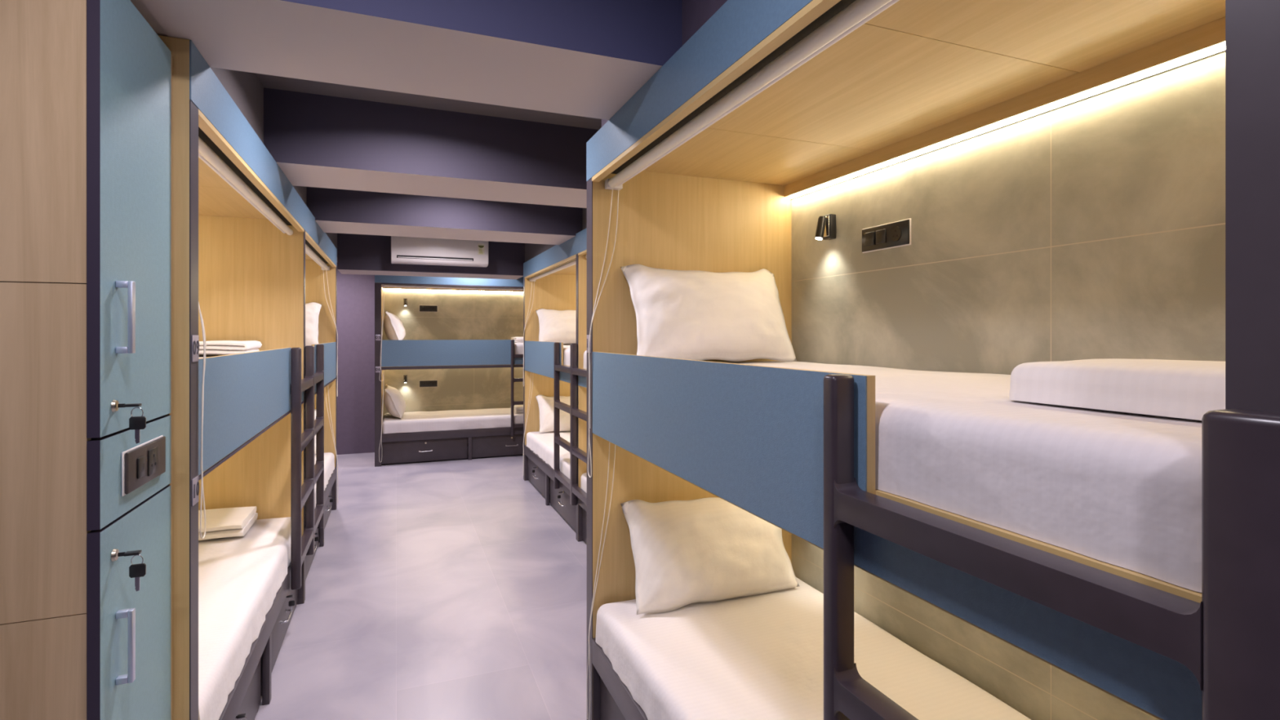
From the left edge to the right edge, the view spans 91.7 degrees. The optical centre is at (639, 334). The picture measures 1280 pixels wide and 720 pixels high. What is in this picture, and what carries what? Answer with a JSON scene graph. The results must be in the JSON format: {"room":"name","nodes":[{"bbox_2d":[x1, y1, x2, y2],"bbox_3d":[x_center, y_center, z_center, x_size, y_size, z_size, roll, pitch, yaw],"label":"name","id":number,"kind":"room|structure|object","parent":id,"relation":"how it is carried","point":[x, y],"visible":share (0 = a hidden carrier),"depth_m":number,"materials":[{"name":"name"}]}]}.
{"room":"hostel dormitory room","nodes":[
{"label":"hostel dormitory room","id":0,"kind":"room"},
{"bbox_2d":[336,266,374,454],"bbox_3d":[-2.943,0.240,8.761,3.920,2.720,0.140,0,0,-21],"label":"wall","id":1,"kind":"structure","parent":0,"point":[355,292],"depth_m":8.35,"materials":[{"name":"paint"}]},
{"bbox_2d":[524,208,586,262],"bbox_3d":[-0.360,-0.955,6.094,1.060,0.330,6.710,0,0,-21],"label":"ceiling beam","id":2,"kind":"structure","parent":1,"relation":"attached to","point":[531,250],"depth_m":6.42,"materials":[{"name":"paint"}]},
{"bbox_2d":[253,452,586,719],"bbox_3d":[-0.794,1.650,3.394,4.200,0.100,11.700,0,0,-21],"label":"floor","id":3,"kind":"structure","parent":0,"point":[447,589],"depth_m":3.68,"materials":[{"name":"concrete"}]},
{"bbox_2d":[0,0,172,719],"bbox_3d":[-1.571,0.432,1.268,0.970,2.335,0.440,0,0,-21],"label":"tall cabinet","id":4,"kind":"object","parent":3,"relation":"on","point":[86,86],"visible":0.99,"depth_m":1.22,"materials":[{"name":"brown wood"}]},
{"bbox_2d":[117,550,146,591],"bbox_3d":[-1.061,0.495,1.298,0.048,0.085,0.017,0,0,-21],"label":"key","id":5,"kind":"object","parent":4,"relation":"attached to","point":[135,571],"visible":1,"depth_m":1.30,"materials":[{"name":"black plastic"}]},
{"bbox_2d":[117,403,146,444],"bbox_3d":[-1.061,0.186,1.298,0.048,0.085,0.017,0,0,-21],"label":"key","id":6,"kind":"object","parent":4,"relation":"attached to","point":[136,423],"visible":1,"depth_m":1.30,"materials":[{"name":"black plastic"}]},
{"bbox_2d":[121,435,165,496],"bbox_3d":[-1.130,0.292,1.409,0.014,0.094,0.260,0,0,-21],"label":"wall socket","id":7,"kind":"object","parent":4,"relation":"attached to","point":[141,464],"visible":1,"depth_m":1.40,"materials":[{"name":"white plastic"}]},
{"bbox_2d":[137,455,145,479],"bbox_3d":[-1.118,0.297,1.394,0.004,0.046,0.040,0,0,-21],"label":"rocker switch","id":8,"kind":"object","parent":7,"relation":"attached to","point":[140,459],"depth_m":1.39,"materials":[{"name":"black plastic"}]},
{"bbox_2d":[147,446,157,475],"bbox_3d":[-1.145,0.298,1.462,0.003,0.060,0.057,0,0,-21],"label":"socket","id":9,"kind":"object","parent":7,"relation":"attached to","point":[152,451],"depth_m":1.46,"materials":[{"name":"black plastic"}]},
{"bbox_2d":[158,35,305,719],"bbox_3d":[-2.050,0.407,2.515,0.968,2.385,2.220,0,0,-21],"label":"bunk bed","id":10,"kind":"object","parent":3,"relation":"on","point":[246,275],"visible":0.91,"depth_m":2.52,"materials":[{"name":"brown wood"}]},
{"bbox_2d":[198,302,205,538],"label":"cord","id":11,"kind":"object","parent":10,"relation":"attached to","point":[201,317],"depth_m":1.72,"materials":[{"name":"beige fabric"}]},
{"bbox_2d":[199,355,221,358],"bbox_3d":[-2.057,0.187,2.533,0.909,0.149,2.101,0,0,-21],"label":"mattress","id":12,"kind":"object","parent":10,"relation":"on","point":[200,356],"visible":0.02,"depth_m":3.31,"materials":[{"name":"white fabric"}]},
{"bbox_2d":[199,340,262,355],"bbox_3d":[-2.320,0.072,3.317,0.469,0.080,0.373,0,0,-21],"label":"sheet","id":13,"kind":"object","parent":12,"relation":"on","point":[212,347],"visible":0.48,"depth_m":3.21,"materials":[{"name":"fabric"}]},
{"bbox_2d":[235,713,247,719],"bbox_3d":[-1.415,1.393,2.204,0.048,0.085,0.017,0,0,-21],"label":"key","id":14,"kind":"object","parent":10,"relation":"attached to","point":[243,715],"visible":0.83,"depth_m":2.20,"materials":[{"name":"black plastic"}]},
{"bbox_2d":[198,516,290,719],"bbox_3d":[-2.046,1.133,2.538,0.935,0.149,2.100,0,0,-21],"label":"mattress","id":15,"kind":"object","parent":10,"relation":"on","point":[240,578],"visible":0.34,"depth_m":2.55,"materials":[{"name":"white fabric"}]},
{"bbox_2d":[198,506,257,540],"bbox_3d":[-2.335,1.014,3.311,0.451,0.084,0.374,0,0,-21],"label":"sheet","id":16,"kind":"object","parent":15,"relation":"on","point":[224,522],"visible":0.49,"depth_m":3.26,"materials":[{"name":"fabric"}]},
{"bbox_2d":[198,126,293,235],"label":"roller blind","id":17,"kind":"object","parent":10,"relation":"attached to","point":[215,157],"depth_m":2.44,"materials":[{"name":"beige fabric"}]},
{"bbox_2d":[286,595,294,611],"bbox_3d":[-1.811,1.393,3.212,0.048,0.085,0.017,0,0,-21],"label":"key","id":18,"kind":"object","parent":10,"relation":"attached to","point":[291,603],"visible":0.91,"depth_m":3.21,"materials":[{"name":"black plastic"}]},
{"bbox_2d":[290,344,324,590],"bbox_3d":[-1.984,0.694,3.733,0.047,1.252,1.124,0,0,-21],"label":"ladder","id":19,"kind":"object","parent":10,"relation":"attached to","point":[300,547],"visible":1,"depth_m":3.63,"materials":[{"name":"black metal"}]},
{"bbox_2d":[304,204,337,600],"bbox_3d":[-2.849,0.407,4.551,0.967,2.385,2.155,0,0,-21],"label":"bunk bed","id":20,"kind":"object","parent":3,"relation":"on","point":[314,286],"visible":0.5,"depth_m":5.60,"materials":[{"name":"brown wood"}]},
{"bbox_2d":[314,533,319,545],"bbox_3d":[-2.206,1.393,4.220,0.048,0.085,0.017,0,0,-21],"label":"key","id":21,"kind":"object","parent":20,"relation":"attached to","point":[316,539],"visible":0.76,"depth_m":4.22,"materials":[{"name":"black plastic"}]},
{"bbox_2d":[305,239,337,396],"bbox_3d":[-2.451,-0.051,4.711,0.133,1.238,2.062,0,0,-21],"label":"roller blind","id":22,"kind":"object","parent":20,"relation":"attached to","point":[310,251],"visible":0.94,"depth_m":5.12,"materials":[{"name":"beige fabric"}]},
{"bbox_2d":[314,452,334,509],"bbox_3d":[-2.830,1.133,4.540,0.936,0.149,2.040,0,0,-21],"label":"mattress","id":23,"kind":"object","parent":20,"relation":"on","point":[329,458],"visible":0.09,"depth_m":5.18,"materials":[{"name":"white fabric"}]},
{"bbox_2d":[314,408,315,454],"bbox_3d":[-3.164,0.860,5.374,0.724,0.397,0.239,0,0,-21],"label":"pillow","id":24,"kind":"object","parent":23,"relation":"on","point":[314,409],"visible":0.02,"depth_m":5.46,"materials":[{"name":"fabric"}]},
{"bbox_2d":[328,495,333,505],"bbox_3d":[-2.590,1.393,5.199,0.048,0.085,0.017,0,0,-21],"label":"key","id":25,"kind":"object","parent":20,"relation":"attached to","point":[331,500],"visible":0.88,"depth_m":5.20,"materials":[{"name":"black plastic"}]},
{"bbox_2d":[324,386,337,503],"bbox_3d":[-2.447,0.934,4.715,0.123,1.228,2.066,0,0,-21],"label":"cord","id":26,"kind":"object","parent":20,"relation":"attached to","point":[325,387],"visible":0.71,"depth_m":5.65,"materials":[{"name":"beige fabric"}]},
{"bbox_3d":[-2.843,0.187,4.535,0.908,0.148,2.041,0,0,-21],"label":"mattress","id":27,"kind":"object","parent":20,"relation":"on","visible":0},
{"bbox_2d":[305,302,321,346],"bbox_3d":[-3.168,-0.090,5.377,0.725,0.404,0.230,0,0,-21],"label":"pillow","id":28,"kind":"object","parent":27,"relation":"on","point":[312,309],"visible":0.24,"depth_m":5.46,"materials":[{"name":"fabric"}]},
{"bbox_2d":[374,275,523,466],"bbox_3d":[-2.341,0.407,8.365,2.234,2.385,0.968,0,0,-21],"label":"bunk bed","id":29,"kind":"object","parent":3,"relation":"on","point":[464,345],"visible":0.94,"depth_m":8.45,"materials":[{"name":"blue wood"}]},
{"bbox_2d":[378,369,384,461],"bbox_3d":[-2.203,0.934,7.952,2.096,1.228,0.123,0,0,-21],"label":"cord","id":30,"kind":"object","parent":29,"relation":"attached to","point":[384,370],"visible":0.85,"depth_m":7.55,"materials":[{"name":"beige fabric"}]},
{"bbox_2d":[380,313,383,355],"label":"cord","id":31,"kind":"object","parent":29,"relation":"attached to","point":[383,313],"depth_m":7.53,"materials":[{"name":"beige fabric"}]},
{"bbox_2d":[403,374,407,382],"bbox_3d":[-3.201,0.611,8.480,0.048,0.105,0.083,0,0,-21],"label":"reading lamp","id":32,"kind":"object","parent":29,"relation":"attached to","point":[405,377],"visible":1,"depth_m":8.46,"materials":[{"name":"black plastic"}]},
{"bbox_2d":[403,298,407,306],"bbox_3d":[-3.201,-0.438,8.480,0.048,0.105,0.083,0,0,-21],"label":"reading lamp","id":33,"kind":"object","parent":29,"relation":"attached to","point":[405,300],"visible":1,"depth_m":8.46,"materials":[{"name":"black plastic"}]},
{"bbox_2d":[419,305,437,311],"bbox_3d":[-2.933,-0.358,8.622,0.225,0.083,0.015,0,0,-21],"label":"switch plate","id":34,"kind":"object","parent":29,"relation":"attached to","point":[422,308],"visible":1,"depth_m":8.62,"materials":[{"name":"black plastic"}]},
{"bbox_2d":[419,380,437,386],"bbox_3d":[-2.933,0.683,8.622,0.225,0.086,0.015,0,0,-21],"label":"switch plate","id":35,"kind":"object","parent":29,"relation":"attached to","point":[422,383],"visible":1,"depth_m":8.62,"materials":[{"name":"black plastic"}]},
{"bbox_2d":[381,284,523,308],"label":"roller blind","id":36,"kind":"object","parent":29,"relation":"attached to","point":[449,287],"depth_m":7.87,"materials":[{"name":"beige fabric"}]},
{"bbox_2d":[382,408,523,433],"bbox_3d":[-2.334,1.133,8.353,2.072,0.149,0.939,0,0,-21],"label":"mattress","id":37,"kind":"object","parent":29,"relation":"on","point":[451,420],"visible":0.7,"depth_m":7.95,"materials":[{"name":"white fabric"}]},
{"bbox_2d":[383,384,405,417],"bbox_3d":[-3.171,0.860,8.033,0.276,0.396,0.724,0,0,-21],"label":"pillow","id":38,"kind":"object","parent":37,"relation":"on","point":[394,402],"visible":0.99,"depth_m":7.76,"materials":[{"name":"fabric"}]},
{"bbox_2d":[510,404,523,412],"bbox_3d":[-1.570,1.013,8.622,0.375,0.086,0.471,0,0,-21],"label":"sheet","id":39,"kind":"object","parent":37,"relation":"on","point":[517,408],"visible":0.27,"depth_m":8.38,"materials":[{"name":"fabric"}]},
{"bbox_2d":[511,339,523,435],"bbox_3d":[-1.403,0.694,8.189,0.589,1.252,0.047,0,0,-21],"label":"ladder","id":40,"kind":"object","parent":29,"relation":"attached to","point":[513,355],"visible":0.44,"depth_m":8.07,"materials":[{"name":"black metal"}]},
{"bbox_2d":[514,342,523,354],"bbox_3d":[-2.340,0.186,8.365,2.072,0.150,0.910,0,0,-21],"label":"mattress","id":41,"kind":"object","parent":29,"relation":"on","point":[518,347],"visible":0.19,"depth_m":8.18,"materials":[{"name":"white fabric"}]},
{"bbox_2d":[382,311,405,340],"bbox_3d":[-3.174,-0.089,8.033,0.270,0.402,0.718,0,0,-21],"label":"pillow","id":42,"kind":"object","parent":41,"relation":"on","point":[394,330],"visible":0.93,"depth_m":7.75,"materials":[{"name":"fabric"}]},
{"bbox_2d":[511,337,523,342],"bbox_3d":[-1.570,0.072,8.622,0.374,0.078,0.469,0,0,-21],"label":"sheet","id":43,"kind":"object","parent":41,"relation":"on","point":[518,340],"visible":0.31,"depth_m":8.38,"materials":[{"name":"fabric"}]},
{"bbox_2d":[523,233,577,540],"bbox_3d":[-0.441,0.407,6.017,0.967,2.385,2.185,0,0,-21],"label":"bunk bed","id":44,"kind":"object","parent":3,"relation":"on","point":[557,291],"visible":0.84,"depth_m":6.76,"materials":[{"name":"brown wood"}]},
{"bbox_2d":[523,342,524,377],"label":"roller blind","id":45,"kind":"object","parent":44,"relation":"attached to","point":[523,343],"depth_m":6.79,"materials":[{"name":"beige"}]},
{"bbox_2d":[522,372,533,474],"bbox_3d":[-0.847,0.934,5.864,0.123,1.228,2.096,0,0,-21],"label":"cord","id":46,"kind":"object","parent":44,"relation":"attached to","point":[531,372],"visible":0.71,"depth_m":6.79,"materials":[{"name":"beige fabric"}]},
{"bbox_2d":[523,291,533,336],"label":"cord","id":47,"kind":"object","parent":44,"relation":"attached to","point":[531,291],"depth_m":6.80,"materials":[{"name":"beige fabric"}]},
{"bbox_2d":[526,431,569,479],"bbox_3d":[-0.446,1.133,5.997,0.935,0.148,2.069,0,0,-21],"label":"mattress","id":48,"kind":"object","parent":44,"relation":"on","point":[542,444],"visible":0.22,"depth_m":6.06,"materials":[{"name":"white fabric"}]},
{"bbox_2d":[535,394,569,433],"bbox_3d":[-0.771,0.860,6.850,0.724,0.396,0.238,0,0,-21],"label":"pillow","id":49,"kind":"object","parent":48,"relation":"on","point":[546,404],"visible":0.34,"depth_m":6.72,"materials":[{"name":"fabric"}]},
{"bbox_2d":[528,257,576,286],"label":"roller blind","id":50,"kind":"object","parent":44,"relation":"attached to","point":[555,269],"depth_m":5.82,"materials":[{"name":"beige fabric"}]},
{"bbox_2d":[557,491,563,502],"bbox_3d":[-0.684,1.393,5.330,0.048,0.085,0.017,0,0,-21],"label":"key","id":51,"kind":"object","parent":44,"relation":"attached to","point":[559,495],"visible":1,"depth_m":5.33,"materials":[{"name":"black plastic"}]},
{"bbox_2d":[563,344,569,365],"bbox_3d":[-0.434,0.187,6.001,0.908,0.148,2.071,0,0,-21],"label":"mattress","id":52,"kind":"object","parent":44,"relation":"on","point":[566,347],"visible":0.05,"depth_m":5.28,"materials":[{"name":"white fabric"}]},
{"bbox_2d":[535,308,576,343],"bbox_3d":[-0.776,-0.086,6.855,0.719,0.396,0.226,0,0,-21],"label":"pillow","id":53,"kind":"object","parent":52,"relation":"on","point":[555,326],"visible":0.48,"depth_m":6.74,"materials":[{"name":"fabric"}]},
{"bbox_2d":[554,342,586,505],"bbox_3d":[-0.513,0.694,4.815,0.047,1.252,1.124,0,0,-21],"label":"ladder","id":54,"kind":"object","parent":44,"relation":"attached to","point":[575,491],"visible":0.78,"depth_m":4.80,"materials":[{"name":"black metal"}]},
{"bbox_2d":[577,227,586,543],"bbox_3d":[0.357,0.407,3.983,0.967,2.385,2.185,0,0,-21],"label":"bunk bed","id":55,"kind":"object","parent":3,"relation":"on","point":[582,235],"visible":0.09,"depth_m":4.80,"materials":[{"name":"brown wood"}]},
{"bbox_2d":[580,472,586,493],"bbox_3d":[0.338,1.133,3.994,0.935,0.148,2.072,0,0,-21],"label":"mattress","id":56,"kind":"object","parent":55,"relation":"on","point":[584,477],"visible":0.02,"depth_m":4.69,"materials":[{"name":"white fabric"}]},
{"bbox_2d":[583,350,586,368],"bbox_3d":[0.350,0.187,3.999,0.908,0.148,2.071,0,0,-21],"label":"mattress","id":57,"kind":"object","parent":55,"relation":"on","point":[585,351],"visible":0.02,"depth_m":4.73,"materials":[{"name":"white fabric"}]},
{"bbox_2d":[586,0,1279,719],"bbox_3d":[0.626,0.407,1.707,0.968,2.385,2.176,0,0,-21],"label":"bunk bed","id":58,"kind":"object","parent":3,"relation":"on","point":[1074,180],"visible":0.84,"depth_m":1.65,"materials":[{"name":"brown wood"}]},
{"bbox_2d":[586,441,615,719],"bbox_3d":[0.214,0.934,1.568,0.123,1.228,2.037,0,0,-21],"label":"cord","id":59,"kind":"object","parent":58,"relation":"attached to","point":[592,606],"visible":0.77,"depth_m":2.47,"materials":[{"name":"beige fabric"}]},
{"bbox_2d":[587,0,899,477],"bbox_3d":[0.219,-0.051,1.568,0.133,1.238,2.033,0,0,-21],"label":"roller blind","id":60,"kind":"object","parent":58,"relation":"attached to","point":[845,16],"visible":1,"depth_m":1.48,"materials":[{"name":"beige fabric"}]},
{"bbox_2d":[595,577,1031,719],"bbox_3d":[0.616,1.133,1.700,0.934,0.149,2.010,0,0,-21],"label":"mattress","id":61,"kind":"object","parent":58,"relation":"on","point":[758,656],"visible":0.79,"depth_m":2.02,"materials":[{"name":"white fabric"}]},
{"bbox_2d":[620,497,799,614],"bbox_3d":[0.296,0.861,2.526,0.724,0.394,0.237,0,0,-21],"label":"pillow","id":62,"kind":"object","parent":61,"relation":"on","point":[685,553],"visible":0.91,"depth_m":2.44,"materials":[{"name":"fabric"}]},
{"bbox_2d":[814,213,835,239],"bbox_3d":[0.752,-0.438,2.539,0.083,0.105,0.048,0,0,-21],"label":"reading lamp","id":63,"kind":"object","parent":58,"relation":"attached to","point":[826,224],"visible":1,"depth_m":2.52,"materials":[{"name":"black metal"}]},
{"bbox_2d":[862,217,911,253],"bbox_3d":[0.898,-0.355,2.260,0.015,0.092,0.238,0,0,-21],"label":"switch plate","id":64,"kind":"object","parent":58,"relation":"attached to","point":[897,233],"visible":1,"depth_m":2.25,"materials":[{"name":"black plastic"}]},
{"bbox_2d":[865,231,874,246],"bbox_3d":[0.863,-0.359,2.336,0.005,0.050,0.048,0,0,-21],"label":"rocker switch","id":65,"kind":"object","parent":64,"relation":"attached to","point":[869,235],"depth_m":2.33,"materials":[{"name":"black plastic"}]},
{"bbox_2d":[875,228,885,244],"bbox_3d":[0.884,-0.359,2.281,0.005,0.050,0.048,0,0,-21],"label":"rocker switch","id":66,"kind":"object","parent":64,"relation":"attached to","point":[880,233],"depth_m":2.28,"materials":[{"name":"black plastic"}]},
{"bbox_2d":[889,226,901,241],"bbox_3d":[0.911,-0.358,2.215,0.003,0.052,0.052,0,0,-21],"label":"socket","id":67,"kind":"object","parent":64,"relation":"attached to","point":[895,232],"depth_m":2.21,"materials":[{"name":"black plastic"}]},
{"bbox_2d":[718,360,1201,592],"bbox_3d":[0.626,0.187,1.705,0.909,0.148,2.014,0,0,-21],"label":"mattress","id":68,"kind":"object","parent":58,"relation":"on","point":[1123,490],"visible":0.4,"depth_m":0.80,"materials":[{"name":"white fabric"}]},
{"bbox_2d":[620,264,796,361],"bbox_3d":[0.296,-0.087,2.530,0.724,0.399,0.229,0,0,-21],"label":"pillow","id":69,"kind":"object","parent":68,"relation":"on","point":[699,315],"visible":0.97,"depth_m":2.45,"materials":[{"name":"fabric"}]},
{"bbox_2d":[1008,358,1225,420],"bbox_3d":[0.906,0.077,0.978,0.450,0.069,0.393,0,0,-21],"label":"folded blanket","id":70,"kind":"object","parent":68,"relation":"on","point":[1176,388],"visible":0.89,"depth_m":0.91,"materials":[{"name":"fabric"}]},
{"bbox_2d":[823,373,1279,719],"bbox_3d":[0.443,0.694,0.786,0.047,1.252,0.612,0,0,-21],"label":"ladder","id":71,"kind":"object","parent":58,"relation":"attached to","point":[1229,640],"visible":1,"depth_m":0.61,"materials":[{"name":"black metal"}]},
{"bbox_2d":[256,73,601,129],"bbox_3d":[-0.794,-1.185,3.394,4.200,0.130,11.700,0,0,-21],"label":"ceiling","id":72,"kind":"structure","parent":0,"point":[272,82],"depth_m":2.99,"materials":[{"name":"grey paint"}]},
{"bbox_2d":[129,0,337,248],"bbox_3d":[-1.921,-0.955,2.077,0.940,0.330,9.870,0,0,-21],"label":"ceiling beam","id":73,"kind":"structure","parent":72,"relation":"attached to","point":[246,89],"depth_m":2.49,"materials":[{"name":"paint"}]},
{"bbox_2d":[141,0,682,119],"bbox_3d":[-0.594,-0.954,1.828,1.350,0.333,0.494,0,0,-21],"label":"ceiling beam","id":74,"kind":"structure","parent":72,"relation":"attached to","point":[583,58],"depth_m":1.74,"materials":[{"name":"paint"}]},
{"bbox_2d":[263,87,598,208],"bbox_3d":[-0.902,-0.954,3.395,1.920,0.333,0.480,0,0,-21],"label":"ceiling beam","id":75,"kind":"structure","parent":72,"relation":"attached to","point":[316,140],"depth_m":3.11,"materials":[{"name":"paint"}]},
{"bbox_2d":[337,233,524,279],"bbox_3d":[-2.297,-0.893,6.951,1.920,0.454,0.520,0,0,-21],"label":"ceiling beam","id":76,"kind":"structure","parent":72,"relation":"attached to","point":[357,254],"depth_m":6.66,"materials":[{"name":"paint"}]},
{"bbox_2d":[391,235,488,266],"bbox_3d":[-2.126,-0.892,6.625,0.976,0.305,0.208,0,0,-21],"label":"air conditioner","id":77,"kind":"object","parent":76,"relation":"attached to","point":[404,250],"visible":0.84,"depth_m":6.53,"materials":[{"name":"white plastic"}]},
{"bbox_2d":[396,254,473,261],"bbox_3d":[-2.139,-0.799,6.514,0.765,0.029,0.006,0,0,-21],"label":"outlet","id":78,"kind":"object","parent":77,"relation":"attached to","point":[399,257],"depth_m":6.51,"materials":[{"name":"white plastic"}]},
{"bbox_2d":[306,186,582,244],"bbox_3d":[-1.443,-0.945,4.773,1.920,0.350,0.540,0,0,-21],"label":"ceiling beam","id":79,"kind":"structure","parent":72,"relation":"attached to","point":[335,211],"depth_m":4.54,"materials":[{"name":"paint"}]},
{"bbox_2d":[601,0,727,126],"bbox_3d":[1.467,-0.955,0.656,1.630,0.330,4.750,0,0,-21],"label":"ceiling beam","id":80,"kind":"structure","parent":72,"relation":"attached to","point":[695,13],"depth_m":1.76,"materials":[{"name":"paint"}]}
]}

